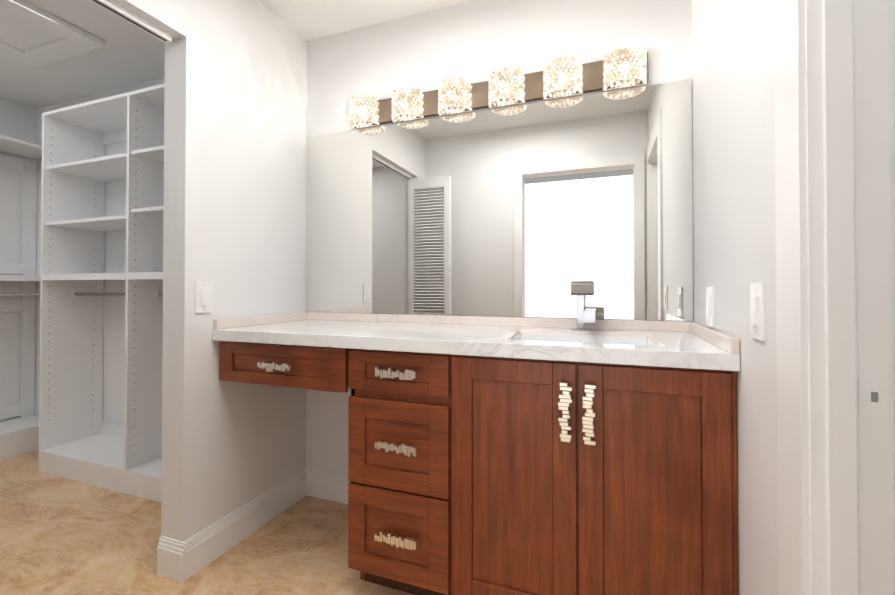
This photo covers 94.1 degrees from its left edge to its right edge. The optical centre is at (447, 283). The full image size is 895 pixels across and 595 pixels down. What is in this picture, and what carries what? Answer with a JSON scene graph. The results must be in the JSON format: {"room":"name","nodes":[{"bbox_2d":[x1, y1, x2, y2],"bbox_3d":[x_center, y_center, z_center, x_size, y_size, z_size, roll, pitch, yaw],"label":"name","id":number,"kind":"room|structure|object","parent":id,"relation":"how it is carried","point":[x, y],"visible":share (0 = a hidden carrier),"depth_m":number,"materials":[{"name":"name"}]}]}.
{"room":"bathroom","nodes":[
{"label":"bathroom","id":0,"kind":"room"},
{"bbox_2d":[0,98,35,420],"bbox_3d":[-3.523,-0.095,2.065,0.120,2.440,2.250,0,-1,20],"label":"wall","id":1,"kind":"structure","parent":0,"point":[18,121],"depth_m":2.98,"materials":[{"name":"white paint"}]},
{"bbox_2d":[89,0,306,541],"bbox_3d":[-1.116,-0.101,1.450,0.118,2.440,1.740,0,-1,20],"label":"wall","id":2,"kind":"structure","parent":0,"point":[235,142],"depth_m":1.76,"materials":[{"name":"white paint"}]},
{"bbox_2d":[90,0,171,42],"bbox_3d":[-1.191,-0.937,1.256,0.032,0.024,0.721,0,-1,20],"label":"track rail","id":3,"kind":"object","parent":2,"relation":"attached to","point":[118,10],"visible":0.98,"depth_m":1.47,"materials":[{"name":"grey metal"}]},
{"bbox_2d":[157,535,170,576],"bbox_3d":[-1.061,1.052,1.782,0.016,0.140,0.376,0,-1,20],"label":"baseboard","id":4,"kind":"structure","parent":2,"relation":"attached to","point":[163,545],"depth_m":1.59,"materials":[{"name":"white wood"}]},
{"bbox_2d":[195,282,212,312],"bbox_3d":[-0.969,0.057,1.659,0.012,0.122,0.074,0,-1,20],"label":"light switch","id":5,"kind":"object","parent":2,"relation":"attached to","point":[203,296],"visible":1,"depth_m":1.65,"materials":[{"name":"white plastic"}]},
{"bbox_2d":[169,469,304,582],"bbox_3d":[-0.876,1.054,1.895,0.016,0.140,0.716,0,-1,20],"label":"baseboard","id":6,"kind":"structure","parent":2,"relation":"attached to","point":[179,561],"depth_m":1.76,"materials":[{"name":"white wood"}]},
{"bbox_2d":[0,450,413,594],"bbox_3d":[-1.227,1.136,0.241,5.900,0.060,4.340,0,-1,20],"label":"floor","id":7,"kind":"structure","parent":0,"point":[61,536],"depth_m":1.76,"materials":[{"name":"tile"}]},
{"bbox_2d":[0,135,41,460],"bbox_3d":[-3.286,0.085,2.001,0.361,2.079,2.197,0,-1,20],"label":"closet shelf","id":8,"kind":"object","parent":7,"relation":"on","point":[19,435],"visible":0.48,"depth_m":3.01,"materials":[{"name":"wood"}]},
{"bbox_2d":[38,84,163,501],"bbox_3d":[-1.671,0.047,2.398,1.554,2.163,0.336,0,-1,20],"label":"shelving unit","id":9,"kind":"object","parent":7,"relation":"on","point":[80,440],"visible":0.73,"depth_m":2.51,"materials":[{"name":"wood"}]},
{"bbox_2d":[213,337,739,594],"bbox_3d":[-0.002,0.677,1.641,1.812,0.888,0.590,0,-1,20],"label":"bathroom vanity","id":10,"kind":"object","parent":7,"relation":"on","point":[587,451],"depth_m":1.28,"materials":[{"name":"brown wood"}]},
{"bbox_2d":[213,317,739,364],"bbox_3d":[-0.004,0.211,1.654,1.822,0.045,0.578,0,-1,20],"label":"countertop","id":11,"kind":"structure","parent":10,"relation":"on","point":[685,346],"depth_m":1.46,"materials":[{"name":"white stone"}]},
{"bbox_2d":[517,333,648,344],"bbox_3d":[0.463,0.286,1.469,0.496,0.172,0.363,0,-1,20],"label":"sink","id":12,"kind":"object","parent":11,"relation":"in","point":[548,336],"depth_m":1.63,"materials":[{"name":"white ceramic"}]},
{"bbox_2d":[571,281,604,328],"bbox_3d":[0.543,0.089,1.618,0.124,0.196,0.176,0,-1,20],"label":"faucet","id":13,"kind":"object","parent":11,"relation":"on","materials":[{"name":"silver metal"}]},
{"bbox_2d":[0,0,470,108],"bbox_3d":[-0.933,-1.365,1.065,5.900,0.080,2.640,0,-1,20],"label":"ceiling","id":14,"kind":"structure","parent":0,"point":[129,54],"depth_m":2.27,"materials":[{"name":"white paint"}]},
{"bbox_2d":[0,0,105,67],"bbox_3d":[-2.305,-1.298,1.911,0.620,0.035,0.960,0,-1,20],"label":"ceiling hatch","id":15,"kind":"object","parent":14,"relation":"attached to","point":[33,35],"visible":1,"depth_m":2.19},
{"bbox_2d":[35,0,894,474],"bbox_3d":[-0.501,-0.093,2.225,5.900,2.440,0.140,0,-1,20],"label":"wall","id":16,"kind":"structure","parent":0,"point":[477,40],"depth_m":2.03,"materials":[{"name":"white paint"}]},
{"bbox_2d":[305,467,349,503],"bbox_3d":[-0.459,1.056,2.114,0.615,0.140,0.016,0,-1,20],"label":"baseboard","id":17,"kind":"structure","parent":16,"relation":"attached to","point":[322,484],"depth_m":2.17,"materials":[{"name":"white wood"}]},
{"bbox_2d":[348,44,648,128],"bbox_3d":[0.141,-0.854,1.865,1.381,0.142,0.105,0,-1,20],"label":"sconce","id":18,"kind":"object","parent":16,"relation":"attached to","point":[622,66],"visible":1,"depth_m":1.81,"materials":[{"name":"clear glass"}]},
{"bbox_2d":[306,79,692,320],"bbox_3d":[0.095,-0.320,1.929,1.822,0.940,0.006,0,-1,20],"label":"mirror","id":19,"kind":"object","parent":16,"relation":"attached to","point":[531,210],"visible":1,"depth_m":1.85,"materials":[{"name":"grey mirror"}]},
{"bbox_2d":[692,0,778,594],"bbox_3d":[0.720,-0.108,0.838,0.100,2.440,1.620,0,-1,20],"label":"wall","id":20,"kind":"structure","parent":0,"point":[734,211],"depth_m":1.04,"materials":[{"name":"white paint"}]},
{"bbox_2d":[706,287,713,326],"bbox_3d":[0.853,0.076,1.358,0.012,0.128,0.074,0,-1,20],"label":"light switch","id":21,"kind":"object","parent":20,"relation":"attached to","point":[710,306],"visible":0.98,"depth_m":1.34,"materials":[{"name":"white plastic"}]},
{"bbox_2d":[750,283,764,340],"bbox_3d":[0.701,0.064,0.947,0.012,0.126,0.074,0,-1,20],"label":"light switch","id":22,"kind":"object","parent":20,"relation":"attached to","point":[757,310],"visible":1,"depth_m":0.93,"materials":[{"name":"white plastic"}]},
{"bbox_2d":[774,0,894,594],"bbox_3d":[0.577,0.035,0.447,0.128,2.146,0.744,0,-1,20],"label":"door frame","id":23,"kind":"structure","parent":20,"relation":"attached to","point":[834,75],"depth_m":0.69,"materials":[{"name":"grey"}]}
]}

